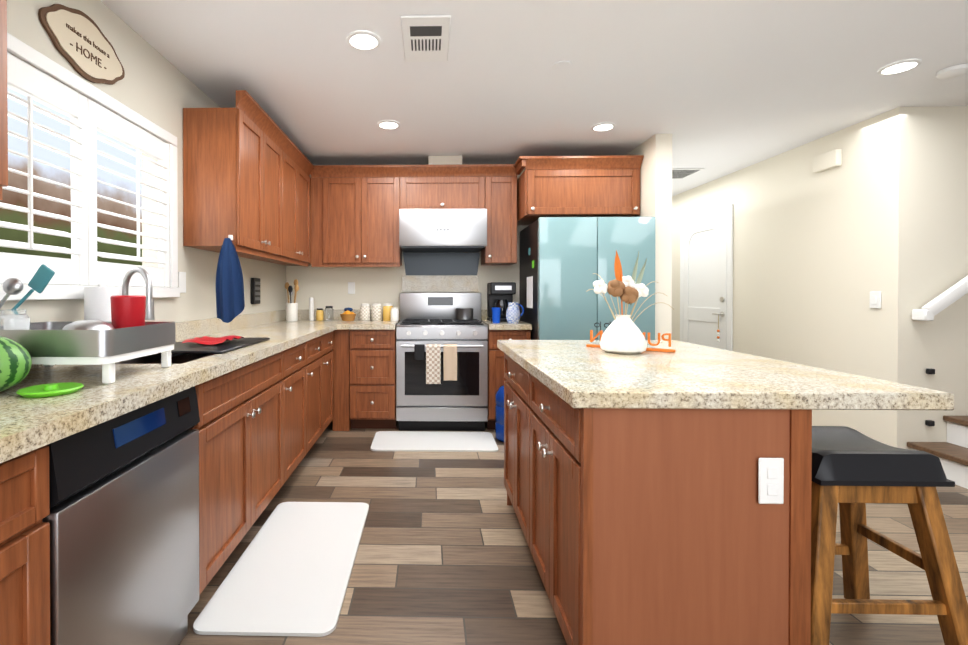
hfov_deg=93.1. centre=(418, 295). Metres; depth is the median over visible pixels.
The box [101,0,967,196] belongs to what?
ceiling
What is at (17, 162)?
backdrop
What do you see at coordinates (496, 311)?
cup
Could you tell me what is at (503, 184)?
upper cabinet
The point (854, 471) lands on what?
stool
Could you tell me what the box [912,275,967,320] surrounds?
handrail
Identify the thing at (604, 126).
recessed light
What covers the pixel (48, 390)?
lid
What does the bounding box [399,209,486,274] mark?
range hood
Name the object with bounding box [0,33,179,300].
window shutters
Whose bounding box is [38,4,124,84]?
sign
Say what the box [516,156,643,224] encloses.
upper cabinet
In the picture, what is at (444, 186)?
upper cabinet
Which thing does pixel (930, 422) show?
bracket
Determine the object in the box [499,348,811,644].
kitchen island
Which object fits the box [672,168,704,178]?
ceiling vent
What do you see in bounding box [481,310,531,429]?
base cabinet
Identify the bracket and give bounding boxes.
[925,368,934,425]
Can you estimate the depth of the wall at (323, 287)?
4.49 m
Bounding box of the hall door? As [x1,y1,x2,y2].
[680,204,732,350]
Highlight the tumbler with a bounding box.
[110,295,145,328]
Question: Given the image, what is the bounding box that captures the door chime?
[813,149,841,172]
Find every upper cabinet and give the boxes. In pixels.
[0,0,7,195]
[183,90,287,259]
[260,140,311,263]
[280,176,331,266]
[320,165,401,266]
[400,164,487,211]
[481,164,519,264]
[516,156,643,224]
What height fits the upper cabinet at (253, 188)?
0.888 m
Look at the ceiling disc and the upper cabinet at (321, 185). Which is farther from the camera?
the upper cabinet at (321, 185)
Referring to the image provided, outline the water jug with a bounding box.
[495,385,503,442]
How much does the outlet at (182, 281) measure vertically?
0.120 m
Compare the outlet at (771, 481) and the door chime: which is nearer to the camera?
the outlet at (771, 481)
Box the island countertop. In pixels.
[497,340,953,411]
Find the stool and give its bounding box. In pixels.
[811,426,967,644]
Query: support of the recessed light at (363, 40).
in the ceiling
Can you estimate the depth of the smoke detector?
2.54 m
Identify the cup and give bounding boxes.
[492,307,500,322]
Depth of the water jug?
3.62 m
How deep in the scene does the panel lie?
3.62 m
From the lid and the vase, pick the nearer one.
the lid
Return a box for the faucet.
[122,267,154,319]
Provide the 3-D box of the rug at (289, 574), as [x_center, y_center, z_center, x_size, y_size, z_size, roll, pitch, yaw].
[-0.539,1.169,2.063,0.510,0.012,0.980,0,0,1]
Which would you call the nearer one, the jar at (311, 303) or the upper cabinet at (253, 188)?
the upper cabinet at (253, 188)
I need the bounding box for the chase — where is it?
[428,156,461,164]
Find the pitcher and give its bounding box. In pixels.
[506,302,523,322]
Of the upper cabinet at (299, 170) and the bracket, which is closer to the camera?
the bracket
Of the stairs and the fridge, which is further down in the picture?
the stairs
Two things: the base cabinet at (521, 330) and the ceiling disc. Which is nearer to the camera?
the ceiling disc
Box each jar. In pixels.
[309,297,313,320]
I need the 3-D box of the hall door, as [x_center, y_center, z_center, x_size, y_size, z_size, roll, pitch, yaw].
[3.263,0.091,5.237,0.076,2.115,0.970,0,0,1]
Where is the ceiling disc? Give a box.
[553,60,571,70]
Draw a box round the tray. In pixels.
[156,335,269,353]
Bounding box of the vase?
[586,250,672,353]
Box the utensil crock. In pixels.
[285,279,298,321]
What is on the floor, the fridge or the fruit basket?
the fridge
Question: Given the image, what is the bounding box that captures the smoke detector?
[936,64,967,78]
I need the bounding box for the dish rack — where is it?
[0,264,175,383]
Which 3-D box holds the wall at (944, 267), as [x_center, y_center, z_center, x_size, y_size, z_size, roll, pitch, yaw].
[4.956,-0.057,3.118,3.100,2.450,0.150,0,0,1]
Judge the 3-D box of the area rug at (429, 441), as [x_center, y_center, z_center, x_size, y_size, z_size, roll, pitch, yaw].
[0.121,1.158,3.627,0.970,0.012,0.455,0,0,1]
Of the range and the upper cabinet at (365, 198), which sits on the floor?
the range
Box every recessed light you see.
[347,30,380,49]
[377,120,399,128]
[591,122,615,130]
[877,59,921,74]
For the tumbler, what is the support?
in the dish rack
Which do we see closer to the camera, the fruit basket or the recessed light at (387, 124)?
the recessed light at (387, 124)
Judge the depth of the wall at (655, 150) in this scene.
3.60 m
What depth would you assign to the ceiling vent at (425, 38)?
2.22 m
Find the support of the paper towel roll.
on the base cabinet at (279, 401)
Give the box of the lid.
[16,382,83,397]
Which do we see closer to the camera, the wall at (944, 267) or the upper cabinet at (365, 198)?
the wall at (944, 267)
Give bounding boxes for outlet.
[178,272,185,292]
[348,282,354,293]
[758,458,783,503]
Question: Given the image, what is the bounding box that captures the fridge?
[520,217,655,339]
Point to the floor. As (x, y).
(444, 556)
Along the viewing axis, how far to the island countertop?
1.34 m
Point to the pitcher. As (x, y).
(513, 315)
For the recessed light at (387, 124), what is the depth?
3.37 m
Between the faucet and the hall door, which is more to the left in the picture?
the faucet
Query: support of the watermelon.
on the base cabinet at (279, 401)
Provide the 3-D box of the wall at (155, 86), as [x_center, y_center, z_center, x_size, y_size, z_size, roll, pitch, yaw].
[-1.472,-0.040,0.805,0.150,2.450,7.700,0,0,1]
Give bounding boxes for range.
[396,293,487,430]
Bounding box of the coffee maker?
[487,282,515,321]
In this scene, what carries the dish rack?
on the base cabinet at (279, 401)
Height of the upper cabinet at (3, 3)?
0.888 m
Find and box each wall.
[0,0,285,322]
[286,168,528,350]
[626,134,671,339]
[672,107,921,449]
[920,106,967,441]
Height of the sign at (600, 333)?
0.127 m
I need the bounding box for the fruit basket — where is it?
[340,308,355,320]
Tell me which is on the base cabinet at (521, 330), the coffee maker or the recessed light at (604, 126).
the coffee maker
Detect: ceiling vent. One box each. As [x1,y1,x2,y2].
[400,15,450,61]
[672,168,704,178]
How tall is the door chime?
0.130 m
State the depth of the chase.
4.16 m
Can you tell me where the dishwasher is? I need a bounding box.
[42,386,199,644]
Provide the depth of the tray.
2.18 m
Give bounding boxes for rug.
[193,502,368,636]
[371,431,497,451]
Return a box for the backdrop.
[0,87,141,286]
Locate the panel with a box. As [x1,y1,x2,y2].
[251,278,259,303]
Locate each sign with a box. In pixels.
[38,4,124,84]
[586,321,675,352]
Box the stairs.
[907,416,967,488]
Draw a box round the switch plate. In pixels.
[870,291,880,308]
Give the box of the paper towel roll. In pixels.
[84,284,118,321]
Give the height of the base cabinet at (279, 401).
1.025 m
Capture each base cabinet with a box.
[0,310,355,644]
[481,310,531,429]
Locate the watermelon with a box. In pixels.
[0,336,31,391]
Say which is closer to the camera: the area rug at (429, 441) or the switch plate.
the switch plate
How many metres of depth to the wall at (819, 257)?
3.55 m
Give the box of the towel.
[216,235,244,322]
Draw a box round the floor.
[179,420,967,644]
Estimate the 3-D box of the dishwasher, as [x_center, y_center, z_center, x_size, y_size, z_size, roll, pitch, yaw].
[-1.064,0.745,1.292,0.585,0.872,0.612,0,0,1]
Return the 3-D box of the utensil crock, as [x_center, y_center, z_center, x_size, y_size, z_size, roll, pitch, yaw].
[-1.175,0.038,4.220,0.143,0.393,0.105,0,0,1]
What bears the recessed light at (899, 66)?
in the ceiling

